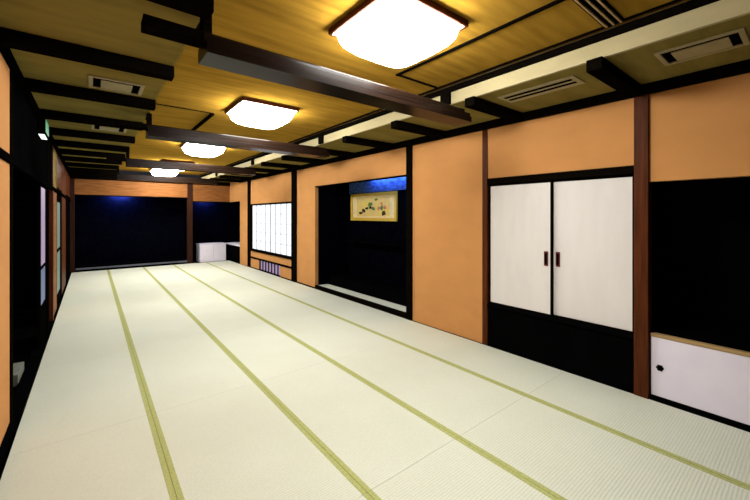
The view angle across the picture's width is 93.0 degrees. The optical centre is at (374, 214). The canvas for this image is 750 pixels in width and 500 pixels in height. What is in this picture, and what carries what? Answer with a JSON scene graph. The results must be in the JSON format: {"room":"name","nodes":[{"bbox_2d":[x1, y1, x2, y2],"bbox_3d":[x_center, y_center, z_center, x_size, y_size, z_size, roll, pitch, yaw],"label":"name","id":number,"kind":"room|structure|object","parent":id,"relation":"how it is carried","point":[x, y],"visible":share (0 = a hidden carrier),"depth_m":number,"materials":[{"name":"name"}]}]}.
{"room":"japanese tatami room","nodes":[
{"label":"japanese tatami room","id":0,"kind":"room"},
{"bbox_2d":[10,70,12,421],"bbox_3d":[-2.790,0.295,2.674,0.090,2.770,0.080,0,0,-39],"label":"wall pillar","id":1,"kind":"structure","parent":0,"point":[11,72],"depth_m":2.67,"materials":[{"name":"brown wood"}]},
{"bbox_2d":[13,168,38,299],"bbox_3d":[-5.111,0.465,4.558,1.190,2.430,6.500,0,0,-39],"label":"wall","id":2,"kind":"structure","parent":0,"point":[24,187],"depth_m":7.09,"materials":[{"name":"black paint"}]},
{"bbox_2d":[0,53,69,444],"bbox_3d":[-4.474,0.250,4.778,0.080,2.860,13.750,0,0,-39],"label":"wall","id":3,"kind":"structure","parent":0,"point":[4,69],"depth_m":2.83,"materials":[{"name":"orange paint"}]},
{"bbox_2d":[0,420,12,470],"bbox_3d":[-1.448,1.615,1.058,0.014,0.130,4.160,0,0,-39],"label":"baseboard","id":4,"kind":"structure","parent":3,"relation":"attached to","point":[6,441],"depth_m":2.49,"materials":[{"name":"black paint"}]},
{"bbox_2d":[0,42,70,176],"bbox_3d":[-4.431,-1.135,4.812,0.030,0.090,13.750,0,0,-39],"label":"trim","id":5,"kind":"structure","parent":3,"relation":"attached to","point":[5,52],"depth_m":2.97,"materials":[{"name":"black paint"}]},
{"bbox_2d":[0,147,70,201],"bbox_3d":[-4.420,-0.410,4.790,0.020,0.060,13.700,0,0,-39],"label":"trim","id":6,"kind":"structure","parent":3,"relation":"attached to","point":[4,155],"depth_m":3.17,"materials":[{"name":"black paint"}]},
{"bbox_2d":[13,273,70,436],"bbox_3d":[-5.746,1.663,6.400,0.113,0.034,9.548,0,0,-39],"label":"trim","id":7,"kind":"structure","parent":3,"relation":"attached to","point":[22,392],"depth_m":3.58,"materials":[{"name":"black paint"}]},
{"bbox_2d":[37,185,45,348],"bbox_3d":[-4.347,0.636,4.643,0.030,2.020,0.680,0,0,-39],"label":"screen","id":8,"kind":"object","parent":7,"relation":"on","point":[41,192],"visible":1,"depth_m":4.53,"materials":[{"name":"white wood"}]},
{"bbox_2d":[37,118,48,139],"bbox_3d":[-3.893,-1.012,4.173,0.074,0.196,0.380,0,0,-39],"label":"exit sign","id":9,"kind":"object","parent":3,"relation":"attached to","point":[42,124],"visible":0.85,"depth_m":4.04,"materials":[{"name":"green plastic"}]},
{"bbox_2d":[57,194,60,303],"bbox_3d":[-6.149,0.610,6.895,0.040,2.080,1.250,0,0,-39],"label":"window","id":10,"kind":"structure","parent":3,"relation":"in","point":[58,195],"depth_m":7.03,"materials":[{"name":"green glass"}]},
{"bbox_2d":[39,139,48,333],"bbox_3d":[-4.610,0.295,4.957,0.092,2.770,0.100,0,0,-39],"label":"wall pillar","id":11,"kind":"structure","parent":0,"point":[42,186],"depth_m":4.94,"materials":[{"name":"brown wood"}]},
{"bbox_2d":[49,145,53,320],"bbox_3d":[-5.080,0.295,5.548,0.094,2.770,0.110,0,0,-39],"label":"wall pillar","id":12,"kind":"structure","parent":0,"point":[51,193],"depth_m":5.52,"materials":[{"name":"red wood"}]},
{"bbox_2d":[70,178,74,272],"bbox_3d":[-8.719,0.315,10.231,0.120,2.730,0.130,0,0,-39],"label":"wall pillar","id":13,"kind":"structure","parent":0,"point":[72,180],"depth_m":10.19,"materials":[{"name":"red wood"}]},
{"bbox_2d":[0,0,199,169],"bbox_3d":[-4.105,-1.205,5.072,1.064,0.050,13.950,0,0,-39],"label":"ceiling","id":14,"kind":"structure","parent":0,"point":[114,26],"depth_m":2.43,"materials":[{"name":"brown wood"}]},
{"bbox_2d":[0,27,173,80],"bbox_3d":[-2.003,-1.135,2.566,0.964,0.089,0.110,0,0,-39],"label":"joist","id":15,"kind":"object","parent":14,"relation":"attached to","point":[9,38],"visible":1,"depth_m":2.48,"materials":[{"name":"brown wood"}]},
{"bbox_2d":[24,78,155,110],"bbox_3d":[-2.658,-1.135,3.387,0.964,0.089,0.110,0,0,-39],"label":"joist","id":16,"kind":"object","parent":14,"relation":"attached to","point":[31,85],"visible":1,"depth_m":3.31,"materials":[{"name":"brown wood"}]},
{"bbox_2d":[40,109,141,130],"bbox_3d":[-3.369,-1.135,4.278,0.964,0.089,0.110,0,0,-39],"label":"joist","id":17,"kind":"object","parent":14,"relation":"attached to","point":[44,113],"visible":0.74,"depth_m":4.15,"materials":[{"name":"brown wood"}]},
{"bbox_2d":[49,127,134,143],"bbox_3d":[-4.023,-1.135,5.099,0.964,0.089,0.110,0,0,-39],"label":"joist","id":18,"kind":"object","parent":14,"relation":"attached to","point":[52,131],"visible":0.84,"depth_m":5.04,"materials":[{"name":"brown wood"}]},
{"bbox_2d":[55,139,129,152],"bbox_3d":[-4.646,-1.135,5.881,0.964,0.089,0.110,0,0,-39],"label":"joist","id":19,"kind":"object","parent":14,"relation":"attached to","point":[62,143],"visible":1,"depth_m":5.83,"materials":[{"name":"brown wood"}]},
{"bbox_2d":[59,148,125,157],"bbox_3d":[-5.239,-1.135,6.624,0.964,0.089,0.110,0,0,-39],"label":"joist","id":20,"kind":"object","parent":14,"relation":"attached to","point":[61,151],"visible":0.8,"depth_m":6.54,"materials":[{"name":"brown wood"}]},
{"bbox_2d":[63,156,121,164],"bbox_3d":[-5.862,-1.135,7.406,0.964,0.089,0.110,0,0,-39],"label":"joist","id":21,"kind":"object","parent":14,"relation":"attached to","point":[65,158],"visible":0.81,"depth_m":7.34,"materials":[{"name":"brown wood"}]},
{"bbox_2d":[66,162,118,169],"bbox_3d":[-6.517,-1.135,8.227,0.964,0.089,0.110,0,0,-39],"label":"joist","id":22,"kind":"object","parent":14,"relation":"attached to","point":[69,164],"visible":0.94,"depth_m":8.16,"materials":[{"name":"brown wood"}]},
{"bbox_2d":[68,167,116,172],"bbox_3d":[-7.171,-1.135,9.048,0.964,0.089,0.110,0,0,-39],"label":"joist","id":23,"kind":"object","parent":14,"relation":"attached to","point":[69,168],"visible":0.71,"depth_m":8.98,"materials":[{"name":"brown wood"}]},
{"bbox_2d":[88,74,144,95],"bbox_3d":[-2.350,-1.173,3.236,0.400,0.014,0.350,0,0,-39],"label":"ceiling vent","id":24,"kind":"object","parent":14,"relation":"in","point":[98,82],"visible":1,"depth_m":3.21,"materials":[{"name":"beige metal"}]},
{"bbox_2d":[102,170,217,184],"bbox_3d":[-5.705,-1.040,9.635,2.670,0.280,0.220,0,0,-39],"label":"cross beam","id":25,"kind":"structure","parent":14,"relation":"attached to","point":[134,177],"depth_m":9.55,"materials":[{"name":"brown wood"}]},
{"bbox_2d":[147,0,213,19],"bbox_3d":[-1.274,-1.135,1.651,0.964,0.089,0.110,0,0,-39],"label":"joist","id":26,"kind":"object","parent":14,"relation":"attached to","point":[204,9],"visible":1,"depth_m":1.88,"materials":[{"name":"brown wood"}]},
{"bbox_2d":[106,152,255,175],"bbox_3d":[-3.773,-1.040,7.211,2.670,0.280,0.220,0,0,-39],"label":"cross beam","id":27,"kind":"structure","parent":14,"relation":"attached to","point":[130,162],"depth_m":7.06,"materials":[{"name":"brown wood"}]},
{"bbox_2d":[115,113,328,158],"bbox_3d":[-1.822,-1.040,4.763,2.670,0.280,0.220,0,0,-39],"label":"cross beam","id":28,"kind":"structure","parent":14,"relation":"attached to","point":[156,132],"depth_m":4.54,"materials":[{"name":"brown wood"}]},
{"bbox_2d":[141,13,471,125],"bbox_3d":[-0.176,-1.040,2.699,2.670,0.280,0.220,0,0,-39],"label":"cross beam","id":29,"kind":"structure","parent":14,"relation":"attached to","point":[215,51],"depth_m":2.34,"materials":[{"name":"brown wood"}]},
{"bbox_2d":[75,179,229,201],"bbox_3d":[-7.029,-0.825,11.584,4.570,0.710,0.080,0,0,-39],"label":"wall","id":30,"kind":"structure","parent":0,"point":[212,193],"depth_m":11.38,"materials":[{"name":"orange wood"}]},
{"bbox_2d":[70,175,229,185],"bbox_3d":[-6.989,-1.115,11.534,4.410,0.130,0.050,0,0,-39],"label":"trim","id":31,"kind":"structure","parent":30,"relation":"attached to","point":[72,176],"depth_m":10.76,"materials":[{"name":"brown wood"}]},
{"bbox_2d":[75,196,239,268],"bbox_3d":[-6.668,0.365,11.700,5.360,2.630,2.210,0,0,-39],"label":"wall","id":32,"kind":"structure","parent":0,"point":[108,229],"depth_m":12.08,"materials":[{"name":"black paint"}]},
{"bbox_2d":[187,184,192,263],"bbox_3d":[-6.327,0.315,12.138,0.160,2.730,0.130,0,0,-39],"label":"wall pillar","id":33,"kind":"structure","parent":0,"point":[189,186],"depth_m":12.07,"materials":[{"name":"red wood"}]},
{"bbox_2d":[0,258,481,479],"bbox_3d":[-3.237,1.765,6.467,6.800,0.170,15.050,0,0,-39],"label":"floor","id":34,"kind":"structure","parent":0,"point":[24,310],"depth_m":5.13,"materials":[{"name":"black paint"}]},
{"bbox_2d":[13,362,23,386],"bbox_3d":[-3.680,1.620,3.589,0.160,0.120,0.400,0,0,-39],"label":"storage box","id":35,"kind":"object","parent":34,"relation":"on","point":[18,368],"visible":0.39,"depth_m":3.57,"materials":[{"name":"grey"}]},
{"bbox_2d":[9,350,150,455],"bbox_3d":[-2.741,1.665,3.394,0.833,0.030,1.784,0,0,-39],"label":"mat","id":36,"kind":"object","parent":34,"relation":"on","point":[75,398],"visible":0.81,"depth_m":3.17,"materials":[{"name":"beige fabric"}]},
{"bbox_2d":[39,317,131,367],"bbox_3d":[-3.854,1.665,4.790,0.833,0.030,1.784,0,0,-39],"label":"mat","id":37,"kind":"object","parent":34,"relation":"on","point":[81,341],"visible":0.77,"depth_m":4.64,"materials":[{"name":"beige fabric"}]},
{"bbox_2d":[53,297,121,326],"bbox_3d":[-4.966,1.665,6.185,0.833,0.030,1.784,0,0,-39],"label":"mat","id":38,"kind":"object","parent":34,"relation":"on","point":[71,313],"visible":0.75,"depth_m":6.08,"materials":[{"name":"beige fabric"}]},
{"bbox_2d":[0,414,176,499],"bbox_3d":[-1.628,1.665,1.998,0.833,0.030,1.784,0,0,-39],"label":"mat","id":39,"kind":"object","parent":34,"relation":"on","point":[125,460],"visible":1,"depth_m":2.32,"materials":[{"name":"beige wicker"}]},
{"bbox_2d":[61,284,115,303],"bbox_3d":[-6.079,1.665,7.581,0.833,0.030,1.784,0,0,-39],"label":"mat","id":40,"kind":"object","parent":34,"relation":"on","point":[76,294],"visible":0.8,"depth_m":7.48,"materials":[{"name":"beige wicker"}]},
{"bbox_2d":[67,274,111,287],"bbox_3d":[-7.192,1.665,8.977,0.833,0.030,1.784,0,0,-39],"label":"mat","id":41,"kind":"object","parent":34,"relation":"on","point":[82,281],"visible":0.88,"depth_m":8.83,"materials":[{"name":"beige wicker"}]},
{"bbox_2d":[76,258,186,271],"bbox_3d":[-7.776,1.613,11.526,2.930,0.135,0.900,0,0,-39],"label":"platform","id":42,"kind":"object","parent":34,"relation":"on","point":[149,263],"visible":0.89,"depth_m":11.21,"materials":[{"name":"black paint"}]},
{"bbox_2d":[109,271,155,283],"bbox_3d":[-6.516,1.665,9.515,0.891,0.030,1.784,0,0,-39],"label":"mat","id":43,"kind":"object","parent":34,"relation":"on","point":[143,275],"visible":0.77,"depth_m":9.39,"materials":[{"name":"beige wicker"}]},
{"bbox_2d":[112,280,165,296],"bbox_3d":[-5.404,1.665,8.120,0.891,0.030,1.784,0,0,-39],"label":"mat","id":44,"kind":"object","parent":34,"relation":"on","point":[148,286],"visible":0.84,"depth_m":7.99,"materials":[{"name":"beige wicker"}]},
{"bbox_2d":[116,291,182,316],"bbox_3d":[-4.291,1.665,6.724,0.891,0.030,1.784,0,0,-39],"label":"mat","id":45,"kind":"object","parent":34,"relation":"on","point":[132,305],"visible":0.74,"depth_m":6.63,"materials":[{"name":"beige wicker"}]},
{"bbox_2d":[122,308,209,349],"bbox_3d":[-3.178,1.665,5.328,0.891,0.030,1.784,0,0,-39],"label":"mat","id":46,"kind":"object","parent":34,"relation":"on","point":[156,328],"visible":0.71,"depth_m":5.17,"materials":[{"name":"beige wicker"}]},
{"bbox_2d":[148,268,190,278],"bbox_3d":[-5.838,1.665,10.056,0.840,0.030,1.784,0,0,-39],"label":"mat","id":47,"kind":"object","parent":34,"relation":"on","point":[167,273],"visible":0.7,"depth_m":10.04,"materials":[{"name":"beige wicker"}]},
{"bbox_2d":[156,276,207,290],"bbox_3d":[-4.725,1.665,8.661,0.840,0.030,1.784,0,0,-39],"label":"mat","id":48,"kind":"object","parent":34,"relation":"on","point":[179,283],"visible":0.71,"depth_m":8.57,"materials":[{"name":"beige wicker"}]},
{"bbox_2d":[132,335,256,413],"bbox_3d":[-2.065,1.665,3.933,0.891,0.030,1.784,0,0,-39],"label":"mat","id":49,"kind":"object","parent":34,"relation":"on","point":[172,374],"visible":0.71,"depth_m":3.75,"materials":[{"name":"beige wicker"}]},
{"bbox_2d":[167,286,231,307],"bbox_3d":[-3.613,1.665,7.265,0.840,0.030,1.784,0,0,-39],"label":"mat","id":50,"kind":"object","parent":34,"relation":"on","point":[192,297],"visible":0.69,"depth_m":7.12,"materials":[{"name":"beige wicker"}]},
{"bbox_2d":[180,266,227,275],"bbox_3d":[-5.122,1.665,10.627,0.988,0.030,1.784,0,0,-39],"label":"mat","id":51,"kind":"object","parent":34,"relation":"on","point":[203,270],"visible":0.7,"depth_m":10.58,"materials":[{"name":"beige wicker"}]},
{"bbox_2d":[196,242,225,262],"bbox_3d":[-5.919,1.350,12.847,0.880,0.660,0.610,0,0,-39],"label":"base cabinet","id":52,"kind":"object","parent":34,"relation":"on","point":[216,251],"visible":1,"depth_m":12.62,"materials":[{"name":"white paint"}]},
{"bbox_2d":[193,272,250,285],"bbox_3d":[-4.009,1.665,9.232,0.988,0.030,1.784,0,0,-39],"label":"mat","id":53,"kind":"object","parent":34,"relation":"on","point":[220,278],"visible":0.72,"depth_m":9.10,"materials":[{"name":"beige wicker"}]},
{"bbox_2d":[184,301,267,334],"bbox_3d":[-2.500,1.665,5.869,0.840,0.030,1.784,0,0,-39],"label":"mat","id":54,"kind":"object","parent":34,"relation":"on","point":[225,316],"visible":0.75,"depth_m":5.73,"materials":[{"name":"beige wicker"}]},
{"bbox_2d":[226,242,239,263],"bbox_3d":[-4.804,1.355,12.924,0.720,0.650,1.520,0,0,-39],"label":"base cabinet","id":55,"kind":"object","parent":34,"relation":"on","point":[233,248],"visible":0.45,"depth_m":12.65,"materials":[{"name":"black paint"}]},
{"bbox_2d":[213,263,255,271],"bbox_3d":[-4.424,1.665,11.184,0.793,0.030,1.784,0,0,-39],"label":"mat","id":56,"kind":"object","parent":34,"relation":"on","point":[237,267],"visible":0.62,"depth_m":11.18,"materials":[{"name":"beige wicker"}]},
{"bbox_2d":[209,281,280,300],"bbox_3d":[-2.896,1.665,7.836,0.988,0.030,1.784,0,0,-39],"label":"mat","id":57,"kind":"object","parent":34,"relation":"on","point":[244,290],"visible":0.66,"depth_m":7.78,"materials":[{"name":"beige wicker"}]},
{"bbox_2d":[230,270,280,280],"bbox_3d":[-3.311,1.665,9.788,0.793,0.030,1.784,0,0,-39],"label":"mat","id":58,"kind":"object","parent":34,"relation":"on","point":[252,275],"visible":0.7,"depth_m":9.71,"materials":[{"name":"beige wicker"}]},
{"bbox_2d":[152,382,366,499],"bbox_3d":[-0.953,1.665,2.537,0.891,0.030,1.784,0,0,-39],"label":"mat","id":59,"kind":"object","parent":34,"relation":"on","point":[241,443],"visible":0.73,"depth_m":2.45,"materials":[{"name":"beige wicker"}]},
{"bbox_2d":[211,323,329,381],"bbox_3d":[-1.387,1.665,4.473,0.840,0.030,1.784,0,0,-39],"label":"mat","id":60,"kind":"object","parent":34,"relation":"on","point":[264,351],"visible":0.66,"depth_m":4.30,"materials":[{"name":"beige wicker"}]},
{"bbox_2d":[234,294,323,322],"bbox_3d":[-1.784,1.665,6.440,0.988,0.030,1.784,0,0,-39],"label":"mat","id":61,"kind":"object","parent":34,"relation":"on","point":[279,307],"visible":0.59,"depth_m":6.34,"materials":[{"name":"beige wicker"}]},
{"bbox_2d":[252,278,313,293],"bbox_3d":[-2.199,1.665,8.392,0.793,0.030,1.784,0,0,-39],"label":"mat","id":62,"kind":"object","parent":34,"relation":"on","point":[281,285],"visible":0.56,"depth_m":8.33,"materials":[{"name":"beige wicker"}]},
{"bbox_2d":[283,289,361,311],"bbox_3d":[-1.086,1.665,6.997,0.793,0.030,1.784,0,0,-39],"label":"mat","id":63,"kind":"object","parent":34,"relation":"on","point":[326,302],"visible":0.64,"depth_m":6.87,"materials":[{"name":"beige wicker"}]},
{"bbox_2d":[270,312,393,359],"bbox_3d":[-0.671,1.665,5.044,0.988,0.030,1.784,0,0,-39],"label":"mat","id":64,"kind":"object","parent":34,"relation":"on","point":[333,337],"visible":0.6,"depth_m":4.87,"materials":[{"name":"beige wicker"}]},
{"bbox_2d":[258,360,456,491],"bbox_3d":[-0.274,1.665,3.078,0.840,0.030,1.784,0,0,-39],"label":"mat","id":65,"kind":"object","parent":34,"relation":"on","point":[374,437],"visible":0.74,"depth_m":2.83,"materials":[{"name":"beige wicker"}]},
{"bbox_2d":[319,284,405,311],"bbox_3d":[-0.273,1.630,6.944,0.250,0.100,2.940,0,0,-39],"label":"strip","id":66,"kind":"object","parent":34,"relation":"on","point":[359,295],"visible":0.27,"depth_m":6.81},
{"bbox_2d":[329,273,405,306],"bbox_3d":[0.034,1.535,7.183,0.468,0.290,2.950,0,0,-39],"label":"platform","id":67,"kind":"object","parent":34,"relation":"on","point":[396,294],"visible":0.44,"depth_m":7.11,"materials":[{"name":"black paint"}]},
{"bbox_2d":[327,305,434,340],"bbox_3d":[0.027,1.665,5.601,0.793,0.030,1.784,0,0,-39],"label":"mat","id":68,"kind":"object","parent":34,"relation":"on","point":[391,326],"visible":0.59,"depth_m":5.46,"materials":[{"name":"beige wicker"}]},
{"bbox_2d":[331,341,525,436],"bbox_3d":[0.442,1.665,3.649,0.988,0.030,1.784,0,0,-39],"label":"mat","id":69,"kind":"object","parent":34,"relation":"on","point":[456,399],"visible":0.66,"depth_m":3.44,"materials":[{"name":"beige wicker"}]},
{"bbox_2d":[367,437,559,499],"bbox_3d":[0.838,1.665,1.682,0.840,0.030,1.784,0,0,-39],"label":"mat","id":70,"kind":"object","parent":34,"relation":"on","point":[456,470],"visible":0.86,"depth_m":2.20,"materials":[{"name":"beige wicker"}]},
{"bbox_2d":[397,329,564,394],"bbox_3d":[1.140,1.665,4.205,0.793,0.030,1.784,0,0,-39],"label":"mat","id":71,"kind":"object","parent":34,"relation":"on","point":[522,375],"visible":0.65,"depth_m":4.01,"materials":[{"name":"beige wicker"}]},
{"bbox_2d":[458,395,749,499],"bbox_3d":[1.555,1.665,2.253,0.988,0.030,1.784,0,0,-39],"label":"mat","id":72,"kind":"object","parent":34,"relation":"on","point":[569,456],"visible":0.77,"depth_m":2.38,"materials":[{"name":"beige wicker"}]},
{"bbox_2d":[527,372,749,487],"bbox_3d":[2.252,1.665,2.809,0.793,0.030,1.784,0,0,-39],"label":"mat","id":73,"kind":"object","parent":34,"relation":"on","point":[721,449],"visible":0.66,"depth_m":2.80,"materials":[{"name":"beige wicker"}]},
{"bbox_2d":[650,319,749,431],"bbox_3d":[3.136,1.370,2.922,0.683,0.620,1.260,0,0,-39],"label":"base cabinet","id":74,"kind":"object","parent":34,"relation":"on","point":[697,369],"visible":0.94,"depth_m":2.97,"materials":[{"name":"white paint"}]},
{"bbox_2d":[247,181,250,266],"bbox_3d":[-3.974,0.297,11.329,0.110,2.765,0.230,0,0,-39],"label":"wall pillar","id":75,"kind":"structure","parent":0,"point":[248,182],"depth_m":11.30,"materials":[{"name":"brown wood"}]},
{"bbox_2d":[291,171,296,282],"bbox_3d":[-1.969,0.297,8.815,0.110,2.765,0.260,0,0,-39],"label":"wall pillar","id":76,"kind":"structure","parent":0,"point":[293,173],"depth_m":8.74,"materials":[{"name":"brown wood"}]},
{"bbox_2d":[318,184,405,286],"bbox_3d":[-0.047,0.415,7.125,0.790,2.530,3.200,0,0,-39],"label":"wall","id":77,"kind":"structure","parent":0,"point":[336,255],"depth_m":8.08,"materials":[{"name":"black paint"}]},
{"bbox_2d":[351,191,397,220],"bbox_3d":[-0.057,-0.175,7.641,0.040,0.600,1.580,0,0,-39],"label":"framed picture","id":78,"kind":"object","parent":77,"relation":"attached to","point":[378,206],"visible":1,"depth_m":7.55,"materials":[{"name":"brown wood"}]},
{"bbox_2d":[357,196,389,215],"bbox_3d":[-0.057,-0.175,7.641,0.004,0.400,1.140,0,0,-39],"label":"painting","id":79,"kind":"object","parent":78,"relation":"attached to","point":[366,205],"depth_m":7.61,"materials":[{"name":"yellow paper"}]},
{"bbox_2d":[349,177,405,193],"bbox_3d":[0.267,-0.669,7.259,0.012,0.359,2.780,0,0,-39],"label":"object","id":80,"kind":"structure","parent":77,"relation":"attached to","point":[392,184],"depth_m":7.49,"materials":[{"name":"blue paint"}]},
{"bbox_2d":[119,0,685,174],"bbox_3d":[-2.697,-1.410,6.194,2.575,0.060,13.950,0,0,-39],"label":"ceiling","id":81,"kind":"structure","parent":0,"point":[297,29],"depth_m":3.12,"materials":[{"name":"wood"}]},
{"bbox_2d":[180,143,224,156],"bbox_3d":[-3.381,-1.274,7.024,0.720,0.212,0.720,0,0,-39],"label":"ceiling light","id":82,"kind":"object","parent":81,"relation":"attached to","point":[191,149],"visible":0.77,"depth_m":6.82,"materials":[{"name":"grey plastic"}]},
{"bbox_2d":[225,97,298,128],"bbox_3d":[-1.480,-1.274,4.639,0.720,0.212,0.720,0,0,-39],"label":"ceiling light","id":83,"kind":"object","parent":81,"relation":"attached to","point":[246,111],"visible":1,"depth_m":4.43,"materials":[{"name":"grey plastic"}]},
{"bbox_2d":[329,0,468,67],"bbox_3d":[0.160,-1.274,2.583,0.720,0.212,0.720,0,0,-39],"label":"ceiling light","id":84,"kind":"object","parent":81,"relation":"attached to","point":[391,33],"visible":1,"depth_m":2.40,"materials":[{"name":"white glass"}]},
{"bbox_2d":[201,0,681,174],"bbox_3d":[-1.773,-1.373,6.931,0.020,0.014,13.750,0,0,-39],"label":"trim","id":85,"kind":"structure","parent":81,"relation":"attached to","point":[673,1],"depth_m":3.05,"materials":[{"name":"brown wood"}]},
{"bbox_2d":[396,0,565,75],"bbox_3d":[1.132,-1.372,2.341,0.030,0.016,2.950,0,0,-39],"label":"batten","id":86,"kind":"object","parent":81,"relation":"attached to","point":[555,2],"visible":1,"depth_m":2.68,"materials":[{"name":"brown wood"}]},
{"bbox_2d":[572,0,623,27],"bbox_3d":[1.488,-1.368,2.369,0.560,0.024,0.130,0,0,-39],"label":"ceiling vent","id":87,"kind":"object","parent":81,"relation":"in","point":[601,11],"visible":1,"depth_m":2.38,"materials":[{"name":"metal"}]},
{"bbox_2d":[406,146,414,321],"bbox_3d":[0.571,0.297,5.628,0.110,2.765,0.120,0,0,-39],"label":"wall pillar","id":88,"kind":"structure","parent":0,"point":[409,149],"depth_m":5.58,"materials":[{"name":"brown wood"}]},
{"bbox_2d":[201,0,749,181],"bbox_3d":[-1.311,-1.205,7.300,1.010,0.050,13.950,0,0,-39],"label":"ceiling","id":89,"kind":"structure","parent":0,"point":[641,64],"depth_m":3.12,"materials":[{"name":"brown wood"}]},
{"bbox_2d":[261,162,300,168],"bbox_3d":[-2.154,-1.135,8.188,0.929,0.089,0.110,0,0,-39],"label":"joist","id":90,"kind":"object","parent":89,"relation":"attached to","point":[266,164],"visible":1,"depth_m":8.13,"materials":[{"name":"brown wood"}]},
{"bbox_2d":[281,155,324,163],"bbox_3d":[-1.469,-1.135,7.327,0.929,0.089,0.110,0,0,-39],"label":"joist","id":91,"kind":"object","parent":89,"relation":"attached to","point":[283,157],"visible":1,"depth_m":7.25,"materials":[{"name":"brown wood"}]},
{"bbox_2d":[342,136,392,149],"bbox_3d":[-0.097,-1.135,5.607,0.929,0.089,0.110,0,0,-39],"label":"joist","id":92,"kind":"object","parent":89,"relation":"attached to","point":[345,139],"visible":1,"depth_m":5.52,"materials":[{"name":"brown wood"}]},
{"bbox_2d":[391,120,445,137],"bbox_3d":[0.595,-1.135,4.739,0.929,0.089,0.110,0,0,-39],"label":"joist","id":93,"kind":"object","parent":89,"relation":"attached to","point":[397,125],"visible":1,"depth_m":4.65,"materials":[{"name":"brown wood"}]},
{"bbox_2d":[201,0,719,176],"bbox_3d":[-1.741,-1.335,6.957,0.030,0.061,13.750,0,0,-39],"label":"trim","id":94,"kind":"structure","parent":89,"relation":"attached to","point":[690,5],"depth_m":2.91,"materials":[{"name":"brown wood"}]},
{"bbox_2d":[465,96,522,121],"bbox_3d":[1.306,-1.135,3.848,0.929,0.089,0.110,0,0,-39],"label":"joist","id":95,"kind":"object","parent":89,"relation":"attached to","point":[474,103],"visible":1,"depth_m":3.75,"materials":[{"name":"brown wood"}]},
{"bbox_2d":[497,75,585,102],"bbox_3d":[1.546,-1.174,3.355,0.260,0.012,0.720,0,0,-39],"label":"ceiling vent","id":96,"kind":"object","parent":89,"relation":"in","point":[570,81],"visible":1,"depth_m":3.31,"materials":[{"name":"beige metal"}]},
{"bbox_2d":[586,56,640,96],"bbox_3d":[2.010,-1.135,2.964,0.929,0.089,0.110,0,0,-39],"label":"joist","id":97,"kind":"object","parent":89,"relation":"attached to","point":[600,68],"visible":1,"depth_m":2.84,"materials":[{"name":"brown wood"}]},
{"bbox_2d":[654,27,749,65],"bbox_3d":[2.297,-1.173,2.509,0.320,0.014,0.460,0,0,-39],"label":"ceiling vent","id":98,"kind":"object","parent":89,"relation":"in","point":[736,38],"visible":1,"depth_m":2.48,"materials":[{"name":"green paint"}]},
{"bbox_2d":[482,130,488,345],"bbox_3d":[1.433,0.297,4.561,0.092,2.765,0.075,0,0,-39],"label":"wall pillar","id":99,"kind":"structure","parent":0,"point":[485,188],"depth_m":4.52,"materials":[{"name":"red wood"}]},
{"bbox_2d":[230,73,749,342],"bbox_3d":[-0.963,0.235,7.577,0.080,2.830,13.750,0,0,-39],"label":"wall","id":100,"kind":"structure","parent":0,"point":[702,130],"depth_m":4.67,"materials":[{"name":"orange paint"}]},
{"bbox_2d":[250,201,290,259],"bbox_3d":[-2.980,0.390,10.074,0.100,1.460,2.970,0,0,-39],"label":"window","id":101,"kind":"structure","parent":100,"relation":"in","point":[270,223],"depth_m":10.02,"materials":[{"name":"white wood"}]},
{"bbox_2d":[250,256,290,280],"bbox_3d":[-2.976,1.478,10.077,0.090,0.355,2.970,0,0,-39],"label":"window","id":102,"kind":"structure","parent":100,"relation":"in","point":[273,268],"depth_m":10.04,"materials":[{"name":"brown wood"}]},
{"bbox_2d":[315,285,405,318],"bbox_3d":[-0.397,1.627,6.843,0.060,0.105,2.984,0,0,-39],"label":"trim","id":103,"kind":"structure","parent":100,"relation":"attached to","point":[390,310],"depth_m":6.56,"materials":[{"name":"brown wood"}]},
{"bbox_2d":[239,59,749,182],"bbox_3d":[-0.657,-1.133,7.092,0.045,0.095,12.610,0,0,-39],"label":"trim","id":104,"kind":"structure","parent":100,"relation":"attached to","point":[741,67],"depth_m":3.62,"materials":[{"name":"brown wood"}]},
{"bbox_2d":[489,180,552,316],"bbox_3d":[1.698,0.367,4.202,0.034,1.500,0.795,0,0,-39],"label":"sliding door","id":105,"kind":"structure","parent":100,"relation":"in","point":[520,216],"depth_m":4.17,"materials":[{"name":"beige paper"}]},
{"bbox_2d":[487,165,633,184],"bbox_3d":[1.940,-0.422,3.919,0.100,0.075,1.558,0,0,-39],"label":"trim","id":106,"kind":"structure","parent":100,"relation":"attached to","point":[621,170],"depth_m":3.74,"materials":[{"name":"brown wood"}]},
{"bbox_2d":[487,303,633,339],"bbox_3d":[1.940,1.134,3.919,0.100,0.032,1.558,0,0,-39],"label":"trim","id":107,"kind":"structure","parent":100,"relation":"attached to","point":[560,320],"depth_m":3.72,"materials":[{"name":"black paint"}]},
{"bbox_2d":[488,306,633,393],"bbox_3d":[1.950,1.415,3.927,0.075,0.530,1.558,0,0,-39],"label":"panel","id":108,"kind":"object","parent":100,"relation":"attached to","point":[604,358],"depth_m":3.77,"materials":[{"name":"black paint"}]},
{"bbox_2d":[553,174,633,333],"bbox_3d":[2.192,0.367,3.629,0.034,1.500,0.782,0,0,-39],"label":"sliding door","id":109,"kind":"structure","parent":100,"relation":"in","point":[593,220],"depth_m":3.58,"materials":[{"name":"beige paper"}]},
{"bbox_2d":[494,176,749,332],"bbox_3d":[2.744,0.465,3.584,0.760,2.430,3.084,0,0,-39],"label":"wall","id":110,"kind":"structure","parent":0,"point":[701,227],"depth_m":3.47,"materials":[{"name":"black paint"}]},
{"bbox_2d":[634,94,651,398],"bbox_3d":[2.457,0.297,3.263,0.110,2.765,0.110,0,0,-39],"label":"wall pillar","id":111,"kind":"structure","parent":0,"point":[642,186],"depth_m":3.23,"materials":[{"name":"red wood"}]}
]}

